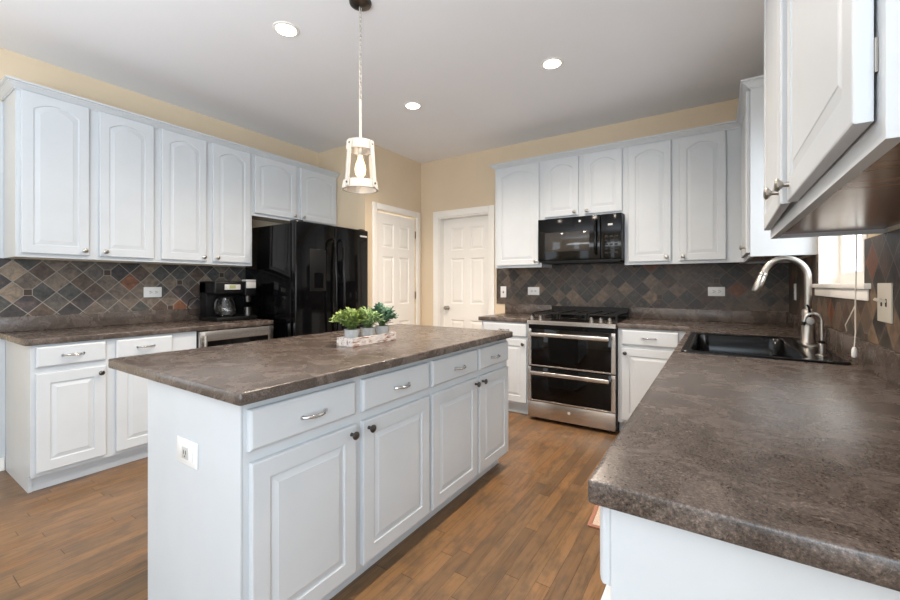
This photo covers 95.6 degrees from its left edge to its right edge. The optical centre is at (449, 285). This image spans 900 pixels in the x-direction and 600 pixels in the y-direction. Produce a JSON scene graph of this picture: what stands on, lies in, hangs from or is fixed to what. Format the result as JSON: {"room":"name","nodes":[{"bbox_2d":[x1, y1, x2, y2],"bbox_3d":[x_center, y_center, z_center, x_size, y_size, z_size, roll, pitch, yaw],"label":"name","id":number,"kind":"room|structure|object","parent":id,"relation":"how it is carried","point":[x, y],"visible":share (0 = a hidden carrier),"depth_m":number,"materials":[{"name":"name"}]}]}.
{"room":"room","nodes":[
{"label":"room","id":0,"kind":"room"},
{"bbox_2d":[0,48,318,316],"bbox_3d":[-3.348,-0.170,2.249,0.150,2.795,6.300,0,0,33],"label":"wall","id":1,"kind":"structure","parent":0,"point":[12,64],"depth_m":3.32,"materials":[{"name":"beige paint"}]},
{"bbox_2d":[0,457,4,470],"bbox_3d":[-3.225,1.182,2.286,0.014,0.090,0.998,0,0,33],"label":"baseboard","id":2,"kind":"structure","parent":1,"relation":"attached to","point":[2,460],"depth_m":2.69,"materials":[{"name":"paint"}]},
{"bbox_2d":[0,75,159,262],"bbox_3d":[-2.610,-0.723,2.902,0.368,1.091,0.816,0,0,33],"label":"upper cabinet","id":3,"kind":"object","parent":1,"relation":"attached to","point":[78,175],"visible":1,"depth_m":2.74,"materials":[{"name":"paint"}]},
{"bbox_2d":[0,258,245,316],"bbox_3d":[-2.464,0.017,3.451,0.010,0.388,1.880,0,0,33],"label":"backsplash","id":4,"kind":"structure","parent":1,"relation":"attached to","point":[28,287],"depth_m":3.10,"materials":[{"name":"tile"}]},
{"bbox_2d":[144,287,161,296],"bbox_3d":[-2.481,0.059,3.407,0.009,0.085,0.130,0,0,33],"label":"wall outlet","id":5,"kind":"object","parent":4,"relation":"attached to","point":[148,291],"visible":1,"depth_m":3.41,"materials":[{"name":"plastic"}]},
{"bbox_2d":[153,121,254,266],"bbox_3d":[-2.174,-0.723,3.566,0.368,1.091,0.770,0,0,33],"label":"upper cabinet","id":6,"kind":"object","parent":1,"relation":"attached to","point":[204,181],"visible":0.98,"depth_m":3.42,"materials":[{"name":"paint"}]},
{"bbox_2d":[252,149,339,225],"bbox_3d":[-1.684,-0.961,4.314,0.368,0.616,1.016,0,0,33],"label":"upper cabinet","id":7,"kind":"object","parent":1,"relation":"attached to","point":[284,189],"visible":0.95,"depth_m":4.15,"materials":[{"name":"paint"}]},
{"bbox_2d":[0,411,619,599],"bbox_3d":[-1.071,1.257,1.533,4.744,0.060,7.600,0,0,33],"label":"floor","id":8,"kind":"structure","parent":0,"point":[520,531],"depth_m":1.97,"materials":[{"name":"brown wood"}]},
{"bbox_2d":[0,331,195,492],"bbox_3d":[-2.440,0.789,2.885,0.669,0.875,0.949,0,0,33],"label":"base cabinet","id":9,"kind":"object","parent":8,"relation":"on","point":[66,415],"visible":0.71,"depth_m":2.57,"materials":[{"name":"paint"}]},
{"bbox_2d":[0,308,272,345],"bbox_3d":[-2.273,0.282,3.165,0.640,0.140,1.569,0,0,33],"label":"countertop","id":10,"kind":"structure","parent":9,"relation":"on","point":[63,328],"depth_m":2.94,"materials":[{"name":"laminate"}]},
{"bbox_2d":[187,280,257,321],"bbox_3d":[-2.049,0.132,3.660,0.353,0.362,0.474,0,0,33],"label":"coffee maker","id":11,"kind":"object","parent":10,"relation":"on","point":[220,301],"visible":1,"depth_m":3.58,"materials":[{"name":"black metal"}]},
{"bbox_2d":[196,325,272,347],"bbox_3d":[-1.991,0.791,3.536,0.697,0.872,0.622,0,0,33],"label":"dishwasher","id":12,"kind":"object","parent":8,"relation":"on","point":[206,338],"visible":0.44,"depth_m":3.33,"materials":[{"name":"metal"}]},
{"bbox_2d":[148,359,429,599],"bbox_3d":[-0.619,0.789,1.793,0.702,0.875,0.957,0,0,33],"label":"base cabinet","id":13,"kind":"object","parent":8,"relation":"on","point":[296,495],"visible":0.98,"depth_m":1.45,"materials":[{"name":"paint"}]},
{"bbox_2d":[177,436,197,469],"bbox_3d":[-0.906,0.575,1.401,0.142,0.086,0.012,0,0,33],"label":"wall outlet","id":14,"kind":"object","parent":13,"relation":"attached to","point":[187,450],"visible":1,"depth_m":1.39,"materials":[{"name":"plastic"}]},
{"bbox_2d":[182,446,187,459],"bbox_3d":[-0.908,0.575,1.398,0.044,0.040,0.002,0,0,33],"label":"receptacle","id":15,"kind":"object","parent":14,"relation":"attached to","point":[184,448],"depth_m":1.40,"materials":[{"name":"white plastic"}]},
{"bbox_2d":[108,324,512,405],"bbox_3d":[-0.510,0.332,2.248,1.014,0.038,1.900,0,0,33],"label":"countertop","id":16,"kind":"structure","parent":13,"relation":"on","point":[239,374],"depth_m":1.69,"materials":[{"name":"laminate"}]},
{"bbox_2d":[337,332,395,346],"bbox_3d":[-0.449,0.292,2.231,0.116,0.042,0.340,0,0,32],"label":"tray","id":17,"kind":"object","parent":16,"relation":"on","point":[341,341],"visible":0.86,"depth_m":2.14,"materials":[{"name":"white wood"}]},
{"bbox_2d":[329,307,370,337],"bbox_3d":[-0.534,0.209,2.110,0.228,0.188,0.167,0,0,33],"label":"potted plant","id":18,"kind":"object","parent":17,"relation":"in","point":[352,318],"visible":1,"depth_m":2.10,"materials":[{"name":"green plant"}]},
{"bbox_2d":[360,306,384,336],"bbox_3d":[-0.453,0.207,2.233,0.190,0.192,0.105,0,0,33],"label":"potted plant","id":19,"kind":"object","parent":17,"relation":"in","point":[367,330],"visible":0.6,"depth_m":2.21,"materials":[{"name":"green plant"}]},
{"bbox_2d":[371,302,398,334],"bbox_3d":[-0.372,0.200,2.344,0.192,0.206,0.143,0,0,33],"label":"potted plant","id":20,"kind":"object","parent":17,"relation":"in","point":[382,328],"visible":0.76,"depth_m":2.31,"materials":[{"name":"teal plant"}]},
{"bbox_2d":[246,219,367,338],"bbox_3d":[-1.416,0.319,4.177,0.878,1.817,0.895,0,0,33],"label":"refrigerator","id":21,"kind":"object","parent":8,"relation":"on","point":[304,273],"visible":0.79,"depth_m":3.83,"materials":[{"name":"black metal"}]},
{"bbox_2d":[418,339,507,526],"bbox_3d":[-0.107,0.789,2.569,0.698,0.875,0.899,0,0,33],"label":"base cabinet","id":22,"kind":"object","parent":8,"relation":"on","point":[468,388],"visible":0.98,"depth_m":2.30,"materials":[{"name":"paint"}]},
{"bbox_2d":[482,320,528,413],"bbox_3d":[0.683,0.789,4.168,0.510,0.875,0.666,0,0,33],"label":"base cabinet","id":23,"kind":"object","parent":8,"relation":"on","point":[517,362],"visible":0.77,"depth_m":3.85,"materials":[{"name":"paint"}]},
{"bbox_2d":[478,304,551,322],"bbox_3d":[0.681,0.282,4.186,0.540,0.140,0.637,0,0,33],"label":"countertop","id":24,"kind":"structure","parent":23,"relation":"on","point":[521,313],"depth_m":4.34,"materials":[{"name":"laminate"}]},
{"bbox_2d":[527,306,629,431],"bbox_3d":[1.187,0.721,3.767,0.764,1.012,0.697,0,0,33],"label":"range","id":25,"kind":"object","parent":8,"relation":"on","point":[573,350],"visible":0.99,"depth_m":3.51,"materials":[{"name":"metal"}]},
{"bbox_2d":[536,314,629,322],"bbox_3d":[1.223,0.312,3.823,0.762,0.020,0.554,0,0,33],"label":"cooktop","id":26,"kind":"object","parent":25,"relation":"in","point":[550,316],"depth_m":3.76,"materials":[{"name":"black metal"}]},
{"bbox_2d":[587,505,600,529],"bbox_3d":[1.109,1.222,2.349,0.440,0.009,0.885,0,0,30],"label":"floor mat","id":27,"kind":"object","parent":8,"relation":"on","point":[594,521],"visible":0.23,"depth_m":2.12,"materials":[{"name":"fabric"}]},
{"bbox_2d":[618,328,685,430],"bbox_3d":[2.031,0.789,3.284,1.171,0.875,0.666,0,0,33],"label":"base cabinet","id":28,"kind":"object","parent":8,"relation":"on","point":[642,353],"visible":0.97,"depth_m":3.27,"materials":[{"name":"paint"}]},
{"bbox_2d":[600,506,899,599],"bbox_3d":[0.883,0.789,1.088,0.680,0.875,1.399,0,0,33],"label":"base cabinet","id":29,"kind":"object","parent":8,"relation":"on","point":[641,558],"visible":0.12,"depth_m":0.60,"materials":[{"name":"paint"}]},
{"bbox_3d":[1.663,0.789,2.275,0.680,0.875,1.439,0,0,33],"label":"base cabinet","id":30,"kind":"object","parent":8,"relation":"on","visible":0},
{"bbox_2d":[588,307,899,591],"bbox_3d":[1.247,0.282,2.089,1.174,0.140,3.522,0,0,33],"label":"countertop","id":31,"kind":"structure","parent":30,"relation":"on","point":[796,461],"depth_m":0.77,"materials":[{"name":"laminate"}]},
{"bbox_2d":[681,332,850,364],"bbox_3d":[1.562,0.407,2.114,0.587,0.208,0.884,0,0,33],"label":"sink","id":32,"kind":"object","parent":31,"relation":"in","point":[751,346],"visible":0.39,"depth_m":2.36,"materials":[{"name":"black metal"}]},
{"bbox_2d":[751,256,817,347],"bbox_3d":[1.750,0.074,2.146,0.269,0.458,0.250,0,0,33],"label":"kitchen faucet","id":33,"kind":"object","parent":31,"relation":"on","point":[808,332],"visible":0.92,"depth_m":2.09,"materials":[{"name":"silver metal"}]},
{"bbox_2d":[801,312,827,356],"bbox_3d":[1.574,0.211,1.762,0.089,0.186,0.042,0,0,33],"label":"water tap","id":34,"kind":"object","parent":31,"relation":"on","point":[821,343],"visible":1,"depth_m":1.75,"materials":[{"name":"silver metal"}]},
{"bbox_2d":[319,146,357,228],"bbox_3d":[-1.318,-0.170,4.744,0.810,2.795,0.100,0,0,33],"label":"wall","id":35,"kind":"structure","parent":0,"point":[334,160],"depth_m":4.62,"materials":[{"name":"beige paint"}]},
{"bbox_2d":[0,0,763,162],"bbox_3d":[-1.112,-1.618,1.470,4.744,0.100,7.450,0,0,33],"label":"ceiling","id":36,"kind":"structure","parent":0,"point":[476,74],"depth_m":2.85,"materials":[{"name":"paint"}]},
{"bbox_2d":[272,21,299,36],"bbox_3d":[-1.005,-1.564,2.500,0.156,0.006,0.156,0,0,33],"label":"recessed light","id":37,"kind":"object","parent":36,"relation":"in","point":[286,29],"visible":1,"depth_m":2.49,"materials":[{"name":"paint"}]},
{"bbox_2d":[342,0,377,193],"bbox_3d":[-0.497,-1.047,2.262,0.197,1.040,0.197,0,0,-17],"label":"pendant light","id":38,"kind":"object","parent":36,"relation":"hanging from","point":[359,146],"visible":1,"depth_m":2.24,"materials":[{"name":"white metal"}]},
{"bbox_2d":[357,147,363,155],"bbox_3d":[-0.497,-0.748,2.262,0.034,0.062,0.034,0,0,33],"label":"socket","id":39,"kind":"object","parent":38,"relation":"attached to","point":[360,151],"depth_m":2.25,"materials":[{"name":"white"}]},
{"bbox_2d":[404,102,421,109],"bbox_3d":[-0.324,-1.564,3.561,0.156,0.006,0.156,0,0,33],"label":"recessed light","id":40,"kind":"object","parent":36,"relation":"in","point":[409,105],"visible":1,"depth_m":3.55,"materials":[{"name":"paint"}]},
{"bbox_2d":[541,57,562,69],"bbox_3d":[0.722,-1.564,2.884,0.156,0.006,0.156,0,0,33],"label":"recessed light","id":41,"kind":"object","parent":36,"relation":"in","point":[554,62],"visible":1,"depth_m":2.88,"materials":[{"name":"paint"}]},
{"bbox_2d":[358,144,420,326],"bbox_3d":[-0.690,-0.170,4.870,0.100,2.795,1.000,0,0,33],"label":"wall","id":42,"kind":"structure","parent":0,"point":[398,177],"depth_m":4.79,"materials":[{"name":"beige paint"}]},
{"bbox_2d":[372,202,419,326],"bbox_3d":[-0.621,0.152,4.867,0.018,2.150,0.860,0,0,33],"label":"trim","id":43,"kind":"structure","parent":42,"relation":"attached to","point":[375,205],"depth_m":4.73,"materials":[{"name":"paint"}]},
{"bbox_2d":[377,212,415,324],"bbox_3d":[-0.622,0.196,4.874,0.108,2.050,0.707,0,0,33],"label":"door","id":44,"kind":"structure","parent":42,"relation":"in","point":[395,234],"depth_m":4.88,"materials":[{"name":"paint"}]},
{"bbox_2d":[381,98,782,325],"bbox_3d":[0.892,-0.170,4.526,4.744,2.795,0.160,0,0,33],"label":"wall","id":45,"kind":"structure","parent":0,"point":[467,180],"depth_m":4.72,"materials":[{"name":"beige paint"}]},
{"bbox_2d":[439,212,488,328],"bbox_3d":[0.199,0.193,4.980,0.709,2.070,0.162,0,0,33],"label":"door","id":46,"kind":"structure","parent":45,"relation":"in","point":[463,239],"depth_m":5.04,"materials":[{"name":"paint"}]},
{"bbox_2d":[433,205,494,325],"bbox_3d":[0.151,0.155,4.906,0.860,2.145,0.018,0,0,33],"label":"trim","id":47,"kind":"structure","parent":45,"relation":"attached to","point":[491,208],"depth_m":4.90,"materials":[{"name":"paint"}]},
{"bbox_2d":[489,156,551,268],"bbox_3d":[0.745,-0.723,4.306,0.562,1.091,0.368,0,0,33],"label":"upper cabinet","id":48,"kind":"object","parent":45,"relation":"attached to","point":[518,183],"visible":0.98,"depth_m":4.16,"materials":[{"name":"paint"}]},
{"bbox_2d":[540,141,624,219],"bbox_3d":[1.301,-0.951,3.942,0.767,0.636,0.368,0,0,33],"label":"upper cabinet","id":49,"kind":"object","parent":45,"relation":"attached to","point":[586,181],"visible":0.97,"depth_m":3.79,"materials":[{"name":"paint"}]},
{"bbox_2d":[538,213,624,264],"bbox_3d":[1.268,-0.420,3.891,0.760,0.421,0.469,0,0,33],"label":"microwave","id":50,"kind":"object","parent":49,"relation":"attached to","point":[591,239],"visible":1,"depth_m":3.72,"materials":[{"name":"black metal"}]},
{"bbox_2d":[497,262,788,317],"bbox_3d":[1.614,-0.133,3.951,2.584,1.000,0.010,0,0,33],"label":"backsplash","id":51,"kind":"structure","parent":45,"relation":"attached to","point":[618,285],"depth_m":3.79,"materials":[{"name":"tile"}]},
{"bbox_2d":[501,286,505,296],"bbox_3d":[0.598,0.077,4.596,0.070,0.125,0.026,0,0,33],"label":"light switch","id":52,"kind":"object","parent":51,"relation":"attached to","point":[503,288],"visible":1,"depth_m":4.60,"materials":[{"name":"plastic"}]},
{"bbox_2d":[528,287,538,294],"bbox_3d":[0.902,0.064,4.407,0.130,0.085,0.009,0,0,33],"label":"wall outlet","id":53,"kind":"object","parent":51,"relation":"attached to","point":[531,290],"visible":1,"depth_m":4.41,"materials":[{"name":"plastic"}]},
{"bbox_2d":[708,287,724,295],"bbox_3d":[2.285,0.055,3.499,0.123,0.078,0.009,0,0,33],"label":"wall outlet","id":54,"kind":"object","parent":51,"relation":"attached to","point":[712,291],"visible":1,"depth_m":3.50,"materials":[{"name":"plastic"}]},
{"bbox_2d":[624,120,743,265],"bbox_3d":[1.982,-0.723,3.495,0.859,1.091,0.368,0,0,33],"label":"upper cabinet","id":55,"kind":"object","parent":45,"relation":"attached to","point":[683,187],"visible":1,"depth_m":3.35,"materials":[{"name":"paint"}]},
{"bbox_2d":[799,226,899,288],"bbox_3d":[0.758,-0.170,0.153,0.128,2.795,7.300,0,0,33],"label":"wall","id":56,"kind":"structure","parent":0,"point":[897,227],"depth_m":1.51,"materials":[{"name":"beige paint"}]},
{"bbox_2d":[736,75,817,263],"bbox_3d":[2.250,-0.723,2.882,0.368,1.091,1.098,0,0,33],"label":"upper cabinet","id":57,"kind":"object","parent":56,"relation":"attached to","point":[756,246],"visible":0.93,"depth_m":2.52,"materials":[{"name":"paint"}]},
{"bbox_2d":[763,0,899,238],"bbox_3d":[0.986,-0.723,0.967,0.382,1.091,1.390,0,0,33],"label":"upper cabinet","id":58,"kind":"object","parent":56,"relation":"attached to","point":[832,67],"visible":1,"depth_m":0.76,"materials":[{"name":"paint"}]},
{"bbox_2d":[812,234,870,300],"bbox_3d":[1.888,-0.432,1.903,0.158,0.982,1.015,0,0,33],"label":"window","id":59,"kind":"structure","parent":56,"relation":"in","point":[834,252],"depth_m":2.23,"materials":[{"name":"paint"}]},
{"bbox_2d":[845,235,857,357],"bbox_3d":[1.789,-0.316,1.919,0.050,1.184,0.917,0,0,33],"label":"blind cord","id":60,"kind":"object","parent":59,"relation":"attached to","point":[854,354],"visible":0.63,"depth_m":1.54,"materials":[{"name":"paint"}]},
{"bbox_2d":[789,229,899,352],"bbox_3d":[1.715,0.017,1.738,0.010,0.388,3.600,0,0,33],"label":"backsplash","id":61,"kind":"structure","parent":56,"relation":"attached to","point":[882,251],"depth_m":1.53,"materials":[{"name":"tile"}]},
{"bbox_2d":[794,284,795,299],"bbox_3d":[2.513,0.049,2.973,0.009,0.120,0.080,0,0,33],"label":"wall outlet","id":62,"kind":"object","parent":61,"relation":"attached to","point":[794,284],"visible":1,"depth_m":2.95,"materials":[{"name":"plastic"}]},
{"bbox_2d":[873,283,892,323],"bbox_3d":[1.460,0.059,1.383,0.026,0.132,0.135,0,0,33],"label":"light switch","id":63,"kind":"object","parent":61,"relation":"attached to","point":[884,299],"visible":1,"depth_m":1.36,"materials":[{"name":"beige plastic"}]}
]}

